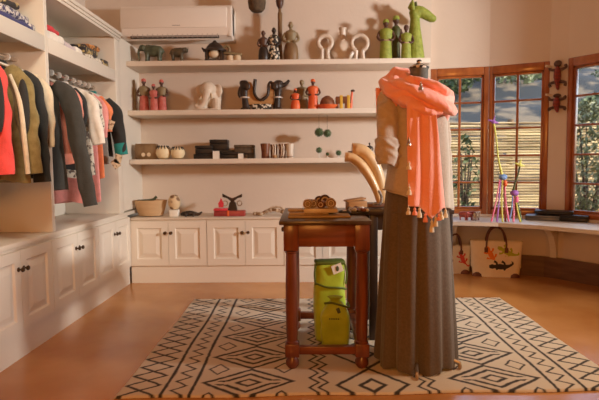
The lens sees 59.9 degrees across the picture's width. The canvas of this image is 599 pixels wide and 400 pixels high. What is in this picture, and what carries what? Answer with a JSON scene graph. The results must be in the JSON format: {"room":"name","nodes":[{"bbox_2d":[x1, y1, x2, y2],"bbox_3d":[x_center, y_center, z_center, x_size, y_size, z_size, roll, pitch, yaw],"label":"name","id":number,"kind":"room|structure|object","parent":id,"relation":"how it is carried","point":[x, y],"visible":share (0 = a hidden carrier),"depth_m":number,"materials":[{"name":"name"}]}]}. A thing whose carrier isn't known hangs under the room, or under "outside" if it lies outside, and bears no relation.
{"room":"gift and clothing shop","nodes":[
{"label":"gift and clothing shop","id":0,"kind":"room"},
{"bbox_2d":[85,0,430,272],"bbox_3d":[-0.381,-0.755,5.025,3.230,2.900,0.200,0,4,1],"label":"wall","id":1,"kind":"structure","parent":0,"point":[262,186],"depth_m":4.92,"materials":[{"name":"paint"}]},
{"bbox_2d":[119,38,142,210],"bbox_3d":[-1.752,-0.658,4.689,0.476,1.478,0.520,0,4,1],"label":"wall","id":2,"kind":"structure","parent":1,"relation":"attached to","point":[132,173],"depth_m":4.64,"materials":[{"name":"beige paint"}]},
{"bbox_2d":[120,5,235,44],"bbox_3d":[-1.104,-1.600,4.762,1.010,0.295,0.224,0,4,1],"label":"air conditioner","id":3,"kind":"object","parent":1,"relation":"attached to","point":[144,25],"visible":0.99,"depth_m":4.66,"materials":[{"name":"beige plastic"}]},
{"bbox_2d":[130,35,218,38],"bbox_3d":[-1.124,-1.479,4.700,0.800,0.038,0.044,0,4,1],"label":"outlet","id":4,"kind":"object","parent":3,"relation":"attached to","point":[131,36],"depth_m":4.68,"materials":[{"name":"brown"}]},
{"bbox_2d":[129,158,349,163],"bbox_3d":[-0.180,-0.360,4.774,2.658,0.044,0.350,0,4,1],"label":"wall shelf","id":5,"kind":"object","parent":1,"relation":"attached to","point":[245,160],"visible":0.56,"depth_m":4.61,"materials":[{"name":"beige paint"}]},
{"bbox_2d":[135,144,158,158],"bbox_3d":[-1.381,-0.438,4.709,0.195,0.141,0.112,0,4,1],"label":"box","id":6,"kind":"object","parent":5,"relation":"on","point":[142,151],"visible":0.81,"depth_m":4.66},
{"bbox_2d":[156,145,170,158],"bbox_3d":[-1.228,-0.429,4.688,0.136,0.124,0.136,0,4,1],"label":"bowl","id":7,"kind":"object","parent":5,"relation":"on","point":[162,152],"visible":0.94,"depth_m":4.64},
{"bbox_2d":[213,150,235,154],"bbox_3d":[-0.702,-0.420,4.802,0.240,0.080,0.130,0,4,1],"label":"stand","id":8,"kind":"object","parent":5,"relation":"on","point":[213,150],"visible":0.37,"depth_m":4.74,"materials":[{"name":"black"}]},
{"bbox_2d":[209,139,228,149],"bbox_3d":[-0.738,-0.507,4.796,0.163,0.095,0.136,0,4,1],"label":"box","id":9,"kind":"object","parent":8,"relation":"on","point":[222,144],"visible":0.85,"depth_m":4.73,"materials":[{"name":"black"}]},
{"bbox_2d":[239,153,254,157],"bbox_3d":[-0.505,-0.405,4.785,0.186,0.049,0.130,0,4,1],"label":"stand","id":10,"kind":"object","parent":5,"relation":"on","point":[249,155],"visible":0.74,"depth_m":4.72,"materials":[{"name":"black"}]},
{"bbox_2d":[234,145,254,152],"bbox_3d":[-0.504,-0.468,4.781,0.181,0.074,0.136,0,4,1],"label":"box","id":11,"kind":"object","parent":10,"relation":"on","point":[237,148],"visible":0.93,"depth_m":4.72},
{"bbox_2d":[128,108,375,118],"bbox_3d":[-0.184,-0.790,4.744,2.658,0.044,0.350,0,4,1],"label":"wall shelf","id":12,"kind":"object","parent":1,"relation":"attached to","point":[331,112],"visible":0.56,"depth_m":4.58,"materials":[{"name":"beige paint"}]},
{"bbox_2d":[136,78,149,109],"bbox_3d":[-1.400,-0.946,4.684,0.133,0.297,0.074,0,4,1],"label":"doll","id":13,"kind":"object","parent":12,"relation":"on","point":[143,90],"visible":0.91,"depth_m":4.66,"materials":[{"name":"brown wood"}]},
{"bbox_2d":[148,84,159,109],"bbox_3d":[-1.302,-0.917,4.644,0.108,0.242,0.060,0,4,1],"label":"doll","id":14,"kind":"object","parent":12,"relation":"on","point":[153,93],"visible":0.94,"depth_m":4.62,"materials":[{"name":"brown wood"}]},
{"bbox_2d":[156,79,168,109],"bbox_3d":[-1.243,-0.944,4.692,0.129,0.288,0.071,0,4,1],"label":"doll","id":15,"kind":"object","parent":12,"relation":"on","point":[162,90],"visible":0.84,"depth_m":4.67,"materials":[{"name":"brown wood"}]},
{"bbox_2d":[193,82,222,109],"bbox_3d":[-0.810,-0.926,4.651,0.250,0.258,0.250,0,4,1],"label":"elephant","id":16,"kind":"object","parent":12,"relation":"on","point":[209,94],"visible":0.93,"depth_m":4.61},
{"bbox_2d":[238,80,249,108],"bbox_3d":[-0.496,-0.939,4.662,0.119,0.269,0.103,0,4,1],"label":"figurine","id":17,"kind":"object","parent":12,"relation":"on","point":[244,87],"visible":0.88,"depth_m":4.63,"materials":[{"name":"black"}]},
{"bbox_2d":[248,79,273,108],"bbox_3d":[-0.348,-0.943,4.684,0.248,0.273,0.131,0,4,1],"label":"sculpture","id":18,"kind":"object","parent":12,"relation":"on","point":[266,102],"visible":0.92,"depth_m":4.64,"materials":[{"name":"brown wood"}]},
{"bbox_2d":[272,80,289,108],"bbox_3d":[-0.165,-0.941,4.657,0.164,0.269,0.103,0,4,1],"label":"bookend","id":19,"kind":"object","parent":12,"relation":"on","point":[277,85],"visible":0.91,"depth_m":4.63,"materials":[{"name":"black"}]},
{"bbox_2d":[293,80,308,108],"bbox_3d":[0.023,-0.962,4.790,0.138,0.290,0.118,-4,5,-38],"label":"figurine","id":20,"kind":"object","parent":12,"relation":"on","point":[301,90],"visible":0.53,"depth_m":4.76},
{"bbox_2d":[305,79,320,108],"bbox_3d":[0.121,-0.946,4.653,0.137,0.275,0.077,0,4,1],"label":"figurine","id":21,"kind":"object","parent":12,"relation":"on","point":[312,90],"visible":0.99,"depth_m":4.63,"materials":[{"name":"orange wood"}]},
{"bbox_2d":[317,96,336,108],"bbox_3d":[0.248,-0.873,4.657,0.196,0.125,0.196,0,4,1],"label":"lidded dish","id":22,"kind":"object","parent":12,"relation":"on","point":[327,102],"visible":0.86,"depth_m":4.60,"materials":[{"name":"ceramic"}]},
{"bbox_2d":[335,89,354,107],"bbox_3d":[0.409,-0.899,4.653,0.174,0.177,0.064,0,4,1],"label":"animal","id":23,"kind":"object","parent":12,"relation":"on","point":[340,100],"visible":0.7,"depth_m":4.62},
{"bbox_2d":[126,58,429,72],"bbox_3d":[-0.188,-1.217,4.713,2.658,0.044,0.350,0,4,1],"label":"wall shelf","id":24,"kind":"object","parent":1,"relation":"attached to","point":[368,64],"visible":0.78,"depth_m":4.57,"materials":[{"name":"beige paint"}]},
{"bbox_2d":[137,45,164,60],"bbox_3d":[-1.324,-1.306,4.647,0.250,0.163,0.087,0,4,1],"label":"elephant figurine","id":25,"kind":"object","parent":24,"relation":"on","point":[149,50],"visible":0.88,"depth_m":4.62,"materials":[{"name":"green stone"}]},
{"bbox_2d":[169,47,187,60],"bbox_3d":[-1.079,-1.296,4.644,0.173,0.140,0.062,0,4,1],"label":"figurine","id":26,"kind":"object","parent":24,"relation":"on","point":[176,52],"visible":0.89,"depth_m":4.62,"materials":[{"name":"wood"}]},
{"bbox_2d":[202,40,241,59],"bbox_3d":[-0.695,-1.325,4.637,0.360,0.192,0.143,0,4,1],"label":"carving","id":27,"kind":"object","parent":24,"relation":"on","point":[214,49],"visible":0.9,"depth_m":4.61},
{"bbox_2d":[257,30,269,59],"bbox_3d":[-0.320,-1.369,4.625,0.095,0.274,0.091,3,5,41],"label":"figurine","id":28,"kind":"object","parent":24,"relation":"on","point":[263,54],"visible":0.93,"depth_m":4.61,"materials":[{"name":"brown wood"}]},
{"bbox_2d":[267,28,280,59],"bbox_3d":[-0.225,-1.382,4.622,0.103,0.298,0.099,3,5,41],"label":"figurine","id":29,"kind":"object","parent":24,"relation":"on","point":[274,53],"visible":0.94,"depth_m":4.60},
{"bbox_2d":[276,0,283,58],"bbox_3d":[-0.177,-1.552,4.724,0.072,0.623,0.072,0,4,1],"label":"staff","id":30,"kind":"object","parent":24,"relation":"on","point":[279,3],"visible":0.7,"depth_m":4.71,"materials":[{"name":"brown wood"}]},
{"bbox_2d":[282,22,299,58],"bbox_3d":[-0.079,-1.407,4.620,0.132,0.347,0.124,-4,5,-38],"label":"figurine","id":31,"kind":"object","parent":24,"relation":"on","point":[290,48],"visible":0.91,"depth_m":4.59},
{"bbox_2d":[316,33,333,58],"bbox_3d":[0.226,-1.356,4.623,0.158,0.242,0.060,0,4,1],"label":"ring ornament","id":32,"kind":"object","parent":24,"relation":"on","point":[320,37],"visible":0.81,"depth_m":4.61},
{"bbox_2d":[331,27,353,58],"bbox_3d":[0.393,-1.405,4.737,0.210,0.317,0.076,0,4,1],"label":"vase","id":33,"kind":"object","parent":24,"relation":"on","point":[341,49],"visible":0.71,"depth_m":4.71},
{"bbox_2d":[349,33,369,58],"bbox_3d":[0.532,-1.358,4.618,0.178,0.243,0.060,0,4,1],"label":"ring ornament","id":34,"kind":"object","parent":24,"relation":"on","point":[357,35],"visible":0.84,"depth_m":4.60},
{"bbox_2d":[376,19,395,57],"bbox_3d":[0.766,-1.422,4.611,0.169,0.363,0.093,0,4,1],"label":"doll","id":35,"kind":"object","parent":24,"relation":"on","point":[385,34],"visible":0.98,"depth_m":4.58,"materials":[{"name":"green wood"}]},
{"bbox_2d":[392,15,402,57],"bbox_3d":[0.872,-1.455,4.688,0.131,0.417,0.084,0,4,1],"label":"doll","id":36,"kind":"object","parent":24,"relation":"on","point":[397,30],"visible":0.69,"depth_m":4.68,"materials":[{"name":"green wood"}]},
{"bbox_2d":[398,25,413,57],"bbox_3d":[0.940,-1.391,4.581,0.140,0.301,0.078,0,4,1],"label":"doll","id":37,"kind":"object","parent":24,"relation":"on","point":[405,38],"visible":0.96,"depth_m":4.55,"materials":[{"name":"green wood"}]},
{"bbox_2d":[408,0,436,57],"bbox_3d":[1.086,-1.513,4.660,0.277,0.532,0.172,0,4,1],"label":"giraffe figurine","id":38,"kind":"object","parent":24,"relation":"on","point":[416,12],"visible":0.73,"depth_m":4.61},
{"bbox_2d":[0,271,598,399],"bbox_3d":[2.101,0.916,1.666,8.260,0.001,6.850,0,4,1],"label":"floor","id":39,"kind":"structure","parent":0,"point":[97,354],"depth_m":3.30,"materials":[{"name":"wood"}]},
{"bbox_2d":[0,239,54,371],"bbox_3d":[-1.719,0.562,2.832,0.494,0.607,0.700,0,4,1],"label":"base cabinet","id":40,"kind":"object","parent":39,"relation":"on","point":[26,272],"visible":1,"depth_m":2.85,"materials":[{"name":"beige paint"}]},
{"bbox_2d":[48,225,99,335],"bbox_3d":[-1.710,0.512,3.530,0.494,0.607,0.700,0,4,1],"label":"base cabinet","id":41,"kind":"object","parent":39,"relation":"on","point":[75,254],"visible":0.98,"depth_m":3.47,"materials":[{"name":"beige paint"}]},
{"bbox_2d":[0,208,137,252],"bbox_3d":[-1.761,0.201,3.326,0.502,0.043,3.360,0,4,1],"label":"countertop","id":42,"kind":"structure","parent":41,"relation":"on","point":[65,223],"depth_m":3.45,"materials":[{"name":"beige paint"}]},
{"bbox_2d":[0,0,53,231],"bbox_3d":[-1.764,-0.510,2.539,0.510,1.512,1.290,0,4,1],"label":"wardrobe","id":43,"kind":"object","parent":42,"relation":"on","point":[24,207],"visible":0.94,"depth_m":3.15,"materials":[{"name":"beige paint"}]},
{"bbox_2d":[2,53,22,69],"bbox_3d":[-1.714,-0.789,3.045,0.326,0.142,0.031,0,4,1],"label":"clothes hanger","id":44,"kind":"object","parent":43,"relation":"hanging from","point":[7,54],"visible":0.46,"depth_m":3.04,"materials":[{"name":"silver metal"}]},
{"bbox_2d":[34,74,55,147],"bbox_3d":[-1.666,-0.503,3.063,0.471,0.552,0.086,0,4,3],"label":"blouse","id":45,"kind":"object","parent":44,"relation":"hanging from","point":[48,94],"visible":0.12,"depth_m":3.03,"materials":[{"name":"beige fabric"}]},
{"bbox_2d":[0,11,32,29],"bbox_3d":[-1.658,-0.989,2.881,0.214,0.033,0.345,0,4,1],"label":"folded garment","id":46,"kind":"object","parent":43,"relation":"on","point":[2,13],"visible":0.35,"depth_m":2.85,"materials":[{"name":"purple fabric"}]},
{"bbox_2d":[0,3,28,23],"bbox_3d":[-1.659,-1.029,2.867,0.198,0.054,0.332,-1,4,-2],"label":"folded garment","id":47,"kind":"object","parent":46,"relation":"on","point":[5,8],"visible":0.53,"depth_m":2.84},
{"bbox_3d":[-1.716,-0.780,2.925,0.335,0.142,0.031,0,4,1],"label":"clothes hanger","id":48,"kind":"object","parent":43,"relation":"hanging from","visible":0},
{"bbox_2d":[0,60,50,182],"bbox_3d":[-1.662,-0.442,2.944,0.502,0.689,0.089,0,4,2],"label":"jacket","id":49,"kind":"object","parent":48,"relation":"hanging from","point":[45,176],"visible":0.21,"depth_m":2.92,"materials":[{"name":"black fabric"}]},
{"bbox_2d":[44,0,123,230],"bbox_3d":[-1.747,-0.600,3.806,0.510,1.512,1.250,0,4,1],"label":"wardrobe","id":50,"kind":"object","parent":42,"relation":"on","point":[74,22],"visible":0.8,"depth_m":4.20,"materials":[{"name":"beige paint"}]},
{"bbox_2d":[55,72,79,89],"bbox_3d":[-1.705,-0.834,3.683,0.326,0.142,0.031,0,4,1],"label":"clothes hanger","id":51,"kind":"object","parent":50,"relation":"hanging from","point":[59,73],"visible":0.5,"depth_m":3.67,"materials":[{"name":"white plastic"}]},
{"bbox_2d":[62,81,104,169],"bbox_3d":[-1.641,-0.527,3.698,0.524,0.628,0.094,0,4,1],"label":"shirt","id":52,"kind":"object","parent":51,"relation":"hanging from","point":[95,127],"visible":0.18,"depth_m":3.66,"materials":[{"name":"white fabric"}]},
{"bbox_2d":[48,54,96,74],"bbox_3d":[-1.766,-1.011,3.732,0.440,0.038,1.120,0,4,1],"label":"shelf","id":53,"kind":"object","parent":50,"relation":"attached to","point":[56,64],"depth_m":3.87,"materials":[{"name":"beige paint"}]},
{"bbox_3d":[-1.701,-0.858,4.012,0.316,0.142,0.031,0,4,1],"label":"clothes hanger","id":54,"kind":"object","parent":50,"relation":"hanging from","visible":0},
{"bbox_2d":[97,96,114,178],"bbox_3d":[-1.643,-0.502,4.032,0.468,0.692,0.092,0,4,1],"label":"tunic","id":55,"kind":"object","parent":54,"relation":"hanging from","point":[111,123],"visible":0.12,"depth_m":4.03,"materials":[{"name":"orange fabric"}]},
{"bbox_3d":[-1.700,-0.864,4.102,0.316,0.142,0.031,0,4,1],"label":"clothes hanger","id":56,"kind":"object","parent":50,"relation":"hanging from","visible":0},
{"bbox_2d":[103,138,121,169],"bbox_3d":[-1.633,-0.547,4.120,0.489,0.615,0.083,0,4,3],"label":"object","id":57,"kind":"object","parent":56,"relation":"hanging from","point":[116,162],"visible":0.16,"depth_m":4.12,"materials":[{"name":"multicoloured fabric"}]},
{"bbox_3d":[-1.704,-0.842,3.793,0.325,0.142,0.031,0,4,1],"label":"clothes hanger","id":58,"kind":"object","parent":50,"relation":"hanging from","visible":0},
{"bbox_2d":[67,91,104,177],"bbox_3d":[-1.660,-0.495,3.809,0.480,0.670,0.096,0,4,1],"label":"shirt","id":59,"kind":"object","parent":58,"relation":"hanging from","point":[70,173],"visible":0.18,"depth_m":3.80,"materials":[{"name":"fabric"}]},
{"bbox_3d":[-1.702,-0.851,3.912,0.316,0.142,0.031,0,4,1],"label":"clothes hanger","id":60,"kind":"object","parent":50,"relation":"hanging from","visible":0},
{"bbox_2d":[54,94,108,203],"bbox_3d":[-1.659,-0.405,3.938,0.445,0.872,0.092,0,4,1],"label":"dress","id":61,"kind":"object","parent":60,"relation":"hanging from","point":[73,194],"visible":0.31,"depth_m":3.94,"materials":[{"name":"pink fabric"}]},
{"bbox_3d":[-1.708,-0.819,3.474,0.316,0.142,0.031,0,4,1],"label":"clothes hanger","id":62,"kind":"object","parent":50,"relation":"hanging from","visible":0},
{"bbox_2d":[49,81,83,164],"bbox_3d":[-1.669,-0.524,3.494,0.453,0.572,0.089,0,4,4],"label":"cardigan","id":63,"kind":"object","parent":62,"relation":"hanging from","point":[69,159],"visible":0.11,"depth_m":3.48,"materials":[{"name":"fabric"}]},
{"bbox_3d":[-1.707,-0.826,3.573,0.316,0.142,0.031,0,4,1],"label":"clothes hanger","id":64,"kind":"object","parent":50,"relation":"hanging from","visible":0},
{"bbox_2d":[66,88,87,169],"bbox_3d":[-1.673,-0.510,3.588,0.440,0.612,0.101,0,4,1],"label":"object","id":65,"kind":"object","parent":64,"relation":"hanging from","point":[84,101],"visible":0.08,"depth_m":3.57,"materials":[{"name":"black fabric"}]},
{"bbox_2d":[95,215,130,304],"bbox_3d":[-1.701,0.462,4.229,0.494,0.607,0.700,0,4,1],"label":"base cabinet","id":66,"kind":"object","parent":39,"relation":"on","point":[114,242],"visible":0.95,"depth_m":4.18,"materials":[{"name":"beige paint"}]},
{"bbox_2d":[130,220,207,282],"bbox_3d":[-1.149,0.441,4.772,0.678,0.563,0.454,0,4,1],"label":"base cabinet","id":67,"kind":"object","parent":39,"relation":"on","point":[162,251],"visible":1,"depth_m":4.58,"materials":[{"name":"beige paint"}]},
{"bbox_2d":[130,213,281,219],"bbox_3d":[-0.133,0.143,4.764,2.730,0.015,0.440,0,4,1],"label":"countertop","id":68,"kind":"structure","parent":67,"relation":"on","point":[204,216],"depth_m":4.60,"materials":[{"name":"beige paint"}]},
{"bbox_2d":[134,199,166,216],"bbox_3d":[-1.354,0.074,4.736,0.300,0.148,0.185,0,4,1],"label":"basket","id":69,"kind":"object","parent":68,"relation":"on","point":[157,207],"visible":0.94,"depth_m":4.67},
{"bbox_2d":[168,195,180,216],"bbox_3d":[-1.129,0.050,4.691,0.112,0.199,0.112,0,4,1],"label":"figurine","id":70,"kind":"object","parent":68,"relation":"on","point":[174,201],"visible":1,"depth_m":4.66,"materials":[{"name":"beige ceramic"}]},
{"bbox_2d":[213,199,245,215],"bbox_3d":[-0.631,0.062,4.705,0.282,0.164,0.106,0,4,1],"label":"box","id":71,"kind":"object","parent":68,"relation":"on","point":[217,211],"visible":0.94,"depth_m":4.66,"materials":[{"name":"paint"}]},
{"bbox_2d":[207,219,283,282],"bbox_3d":[-0.472,0.436,4.763,0.678,0.563,0.454,0,4,1],"label":"base cabinet","id":72,"kind":"object","parent":39,"relation":"on","point":[238,250],"visible":0.98,"depth_m":4.57,"materials":[{"name":"beige paint"}]},
{"bbox_2d":[284,247,346,281],"bbox_3d":[0.205,0.430,4.753,0.678,0.563,0.454,0,4,1],"label":"base cabinet","id":73,"kind":"object","parent":39,"relation":"on","point":[307,255],"visible":0.07,"depth_m":4.57,"materials":[{"name":"beige paint"}]},
{"bbox_2d":[114,297,598,398],"bbox_3d":[0.350,0.818,3.152,2.353,0.013,1.680,0,4,1],"label":"rug","id":74,"kind":"object","parent":39,"relation":"on","point":[217,348],"visible":0.69,"depth_m":2.71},
{"bbox_2d":[279,208,371,368],"bbox_3d":[0.133,0.453,2.908,0.451,0.758,0.740,0,4,1],"label":"wooden table","id":75,"kind":"object","parent":74,"relation":"on","point":[353,233],"visible":0.92,"depth_m":2.60,"materials":[{"name":"red wood"}]},
{"bbox_2d":[288,194,350,217],"bbox_3d":[0.102,0.027,2.773,0.320,0.108,0.290,0,4,1],"label":"mat","id":76,"kind":"object","parent":75,"relation":"on","point":[316,212],"depth_m":2.67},
{"bbox_2d":[344,197,366,209],"bbox_3d":[0.329,0.022,3.069,0.122,0.075,0.096,-1,4,-8],"label":"wooden box","id":77,"kind":"object","parent":75,"relation":"on","point":[359,201],"visible":0.83,"depth_m":3.03,"materials":[{"name":"brown wood"}]},
{"bbox_2d":[313,258,346,341],"bbox_3d":[0.176,0.583,3.031,0.198,0.475,0.146,-1,4,-6],"label":"drawstring bag","id":78,"kind":"object","parent":74,"relation":"on","point":[329,274],"visible":0.71,"depth_m":2.97,"materials":[{"name":"fabric"}]},
{"bbox_2d":[321,295,349,344],"bbox_3d":[0.201,0.681,2.918,0.168,0.295,0.119,0,4,4],"label":"drawstring bag","id":79,"kind":"object","parent":74,"relation":"on","point":[335,317],"visible":0.9,"depth_m":2.87,"materials":[{"name":"fabric"}]},
{"bbox_2d":[365,202,453,339],"bbox_3d":[0.639,0.416,3.250,0.500,0.773,0.520,0,4,1],"label":"side table","id":80,"kind":"object","parent":74,"relation":"on","point":[375,215],"visible":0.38,"depth_m":3.01,"materials":[{"name":"black wood"}]},
{"bbox_2d":[344,143,385,206],"bbox_3d":[0.401,-0.150,3.110,0.263,0.382,0.135,0,4,1],"label":"sculpture","id":81,"kind":"object","parent":80,"relation":"on","point":[361,156],"visible":0.86,"depth_m":3.07,"materials":[{"name":"brown wood"}]},
{"bbox_2d":[409,59,461,379],"bbox_3d":[0.616,0.070,2.658,0.290,1.548,0.426,-2,4,-19],"label":"mannequin","id":82,"kind":"object","parent":74,"relation":"on","point":[419,69],"visible":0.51,"depth_m":2.56},
{"bbox_2d":[374,91,453,209],"bbox_3d":[0.572,-0.267,2.598,0.401,0.635,0.312,0,4,6],"label":"blouse","id":83,"kind":"object","parent":82,"relation":"attached to","point":[390,149],"visible":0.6,"depth_m":2.50,"materials":[{"name":"fabric"}]},
{"bbox_2d":[374,191,458,376],"bbox_3d":[0.606,0.389,2.670,0.435,0.916,0.379,0,4,1],"label":"skirt","id":84,"kind":"object","parent":82,"relation":"hanging from","point":[416,321],"visible":0.88,"depth_m":2.54,"materials":[{"name":"fabric"}]},
{"bbox_2d":[376,67,457,231],"bbox_3d":[0.575,-0.265,2.558,0.386,0.808,0.389,0,4,1],"label":"scarf","id":85,"kind":"object","parent":82,"relation":"attached to","point":[425,100],"visible":0.93,"depth_m":2.41,"materials":[{"name":"orange fabric"}]},
{"bbox_2d":[452,233,470,273],"bbox_3d":[1.470,0.500,4.925,0.290,0.377,0.123,0,4,9],"label":"tote bag","id":86,"kind":"object","parent":39,"relation":"on","point":[461,252],"visible":0.61,"depth_m":4.88,"materials":[{"name":"fabric"}]},
{"bbox_2d":[470,226,522,277],"bbox_3d":[1.800,0.468,4.770,0.455,0.458,0.141,1,4,15],"label":"tote bag","id":87,"kind":"object","parent":39,"relation":"on","point":[489,258],"visible":0.98,"depth_m":4.73,"materials":[{"name":"fabric"}]},
{"bbox_2d":[431,0,598,263],"bbox_3d":[3.565,-0.715,3.968,5.300,2.900,1.220,1,4,14],"label":"wall","id":88,"kind":"structure","parent":0,"point":[464,33],"depth_m":4.69,"materials":[{"name":"paint"}]},
{"bbox_2d":[431,67,488,213],"bbox_3d":[1.525,-0.560,4.992,0.532,1.382,0.090,0,4,13],"label":"window","id":89,"kind":"structure","parent":88,"relation":"in","point":[469,72],"depth_m":4.93,"materials":[{"name":"brown wood"}]},
{"bbox_2d":[487,61,549,214],"bbox_3d":[2.021,-0.551,4.812,0.510,1.382,0.090,2,5,28],"label":"window","id":90,"kind":"structure","parent":88,"relation":"in","point":[517,70],"depth_m":4.77,"materials":[{"name":"brown wood"}]},
{"bbox_2d":[453,216,598,257],"bbox_3d":[2.113,0.371,4.265,2.321,0.342,0.796,3,6,43],"label":"wall shelf","id":91,"kind":"object","parent":88,"relation":"attached to","point":[551,228],"visible":0.68,"depth_m":4.41,"materials":[{"name":"beige paint"}]},
{"bbox_2d":[488,116,509,221],"bbox_3d":[1.696,-0.261,4.420,0.193,0.901,0.078,0,4,1],"label":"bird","id":92,"kind":"object","parent":91,"relation":"on","point":[502,176],"visible":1,"depth_m":4.44},
{"bbox_2d":[509,159,524,221],"bbox_3d":[1.849,-0.080,4.426,0.128,0.537,0.065,1,4,17],"label":"bird","id":93,"kind":"object","parent":91,"relation":"on","point":[513,192],"visible":1,"depth_m":4.43},
{"bbox_2d":[525,214,559,221],"bbox_3d":[2.146,0.154,4.584,0.276,0.045,0.166,2,5,29],"label":"flat box","id":94,"kind":"object","parent":91,"relation":"on","point":[535,217],"visible":0.83,"depth_m":4.53,"materials":[{"name":"black"}]},
{"bbox_2d":[560,214,588,222],"bbox_3d":[2.369,0.155,4.472,0.216,0.055,0.156,2,5,36],"label":"flat box","id":95,"kind":"object","parent":91,"relation":"on","point":[566,218],"visible":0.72,"depth_m":4.41,"materials":[{"name":"black"}]},
{"bbox_2d":[534,209,573,214],"bbox_3d":[2.239,0.105,4.574,0.306,0.028,0.156,2,5,29],"label":"flat box","id":96,"kind":"object","parent":95,"relation":"on","point":[537,211],"visible":0.95,"depth_m":4.53,"materials":[{"name":"black"}]},
{"bbox_2d":[469,252,598,286],"bbox_3d":[3.638,0.647,3.955,5.150,0.185,1.091,1,4,14],"label":"baseboard","id":97,"kind":"structure","parent":88,"relation":"attached to","point":[582,272],"depth_m":4.61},
{"bbox_2d":[565,53,598,219],"bbox_3d":[2.607,-0.512,4.184,0.090,1.382,0.904,-3,5,-32],"label":"window","id":98,"kind":"structure","parent":88,"relation":"in","point":[592,60],"depth_m":4.50,"materials":[{"name":"brown wood"}]},
{"bbox_3d":[2.182,-1.170,4.561,0.063,0.027,0.042,0,4,1],"label":"peg","id":99,"kind":"object","parent":88,"relation":"attached to","visible":0},
{"bbox_2d":[548,60,567,89],"bbox_3d":[2.253,-1.089,4.537,0.140,0.259,0.099,1,4,15],"label":"ornament","id":100,"kind":"object","parent":99,"relation":"hanging from","point":[557,71],"visible":1,"depth_m":4.51,"materials":[{"name":"brown wood"}]},
{"bbox_3d":[2.195,-0.923,4.578,0.063,0.027,0.042,0,4,1],"label":"peg","id":101,"kind":"object","parent":88,"relation":"attached to","visible":0},
{"bbox_2d":[547,94,566,112],"bbox_3d":[2.255,-0.849,4.554,0.140,0.165,0.099,1,4,15],"label":"ornament","id":102,"kind":"object","parent":101,"relation":"hanging from","point":[556,100],"visible":1,"depth_m":4.53,"materials":[{"name":"brown wood"}]},
{"bbox_3d":[2.110,-2.078,1.829,8.800,0.150,8.000,0,4,1],"label":"ceiling","id":103,"kind":"structure","parent":0,"visible":0},
{"bbox_2d":[248,0,265,12],"bbox_3d":[-0.380,-1.924,4.600,0.160,0.509,0.160,0,4,1],"label":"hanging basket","id":104,"kind":"object","parent":103,"relation":"hanging from","point":[255,6],"visible":1,"depth_m":4.56,"materials":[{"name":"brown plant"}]},
{"bbox_3d":[-1.718,-0.769,2.775,0.365,0.142,0.031,0,4,1],"label":"clothes hanger","id":105,"kind":"object","parent":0,"visible":0},
{"bbox_2d":[0,64,42,182],"bbox_3d":[-1.679,-0.424,2.797,0.584,0.672,0.125,0,4,8],"label":"coat","id":106,"kind":"object","parent":105,"relation":"hanging from","point":[20,91],"visible":0.8,"depth_m":2.76,"materials":[{"name":"green fabric"}]},
{"bbox_3d":[-1.721,-0.753,2.546,0.365,0.142,0.031,0,4,1],"label":"clothes hanger","id":107,"kind":"object","parent":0,"visible":0},
{"bbox_2d":[0,66,14,174],"bbox_3d":[-1.672,-0.431,2.553,0.529,0.623,0.112,0,4,1],"label":"jacket","id":108,"kind":"object","parent":107,"relation":"hanging from","point":[7,162],"visible":1,"depth_m":2.54,"materials":[{"name":"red fabric"}]},
{"bbox_3d":[-1.710,-0.809,3.334,0.325,0.142,0.031,0,4,1],"label":"clothes hanger","id":109,"kind":"object","parent":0,"visible":0},
{"bbox_2d":[49,80,97,206],"bbox_3d":[-1.640,-0.385,3.364,0.659,0.864,0.121,0,4,1],"label":"jacket","id":110,"kind":"object","parent":109,"relation":"hanging from","point":[64,94],"visible":0.37,"depth_m":3.33,"materials":[{"name":"grey fabric"}]},
{"bbox_3d":[-1.699,-0.870,4.182,0.316,0.142,0.031,0,4,1],"label":"clothes hanger","id":111,"kind":"object","parent":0,"visible":0},
{"bbox_2d":[91,91,127,156],"bbox_3d":[-1.630,-0.612,4.195,0.493,0.528,0.085,0,4,3],"label":"jacket","id":112,"kind":"object","parent":111,"relation":"hanging from","point":[118,133],"visible":0.25,"depth_m":4.16,"materials":[{"name":"black fabric"}]},
{"label":"outside","id":113,"kind":"structure","parent":0,"visible":0},
{"bbox_3d":[14.447,-1.233,32.680,52.000,0.170,54.250,0,4,1],"label":"ground","id":114,"kind":"structure","parent":113,"visible":0},
{"bbox_2d":[452,134,479,205],"bbox_3d":[2.461,-0.213,7.717,0.467,1.549,0.442,0,4,1],"label":"shrub","id":115,"kind":"object","parent":114,"relation":"on","point":[465,194],"visible":0.76,"depth_m":7.68,"materials":[{"name":"green plant"}]},
{"bbox_2d":[450,119,598,210],"bbox_3d":[5.438,-0.385,8.156,10.944,1.784,0.131,0,4,1],"label":"fence","id":116,"kind":"object","parent":114,"relation":"on","point":[508,137],"visible":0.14,"depth_m":8.12,"materials":[{"name":"brown"}]},
{"bbox_2d":[575,99,598,210],"bbox_3d":[3.803,-0.351,6.847,1.203,1.931,1.231,0,4,1],"label":"shrub","id":117,"kind":"object","parent":114,"relation":"on","point":[583,200],"visible":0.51,"depth_m":6.74,"materials":[{"name":"green plant"}]},
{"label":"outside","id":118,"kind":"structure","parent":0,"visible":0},
{"bbox_2d":[449,66,598,205],"bbox_3d":[12.887,-9.133,32.765,75.000,15.643,45.000,0,4,1],"label":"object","id":119,"kind":"structure","parent":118,"point":[529,111],"depth_m":18.71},
{"bbox_2d":[439,78,479,95],"bbox_3d":[5.457,-4.491,18.634,2.642,2.338,2.675,0,4,1],"label":"tree","id":120,"kind":"object","parent":119,"relation":"on","point":[453,84],"visible":0.13,"depth_m":18.34,"materials":[{"name":"green plant"}]},
{"bbox_2d":[489,66,541,84],"bbox_3d":[8.188,-5.046,20.581,2.894,3.123,2.718,0,4,1],"label":"tree","id":121,"kind":"object","parent":119,"relation":"on","point":[530,78],"visible":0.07,"depth_m":20.05,"materials":[{"name":"green plant"}]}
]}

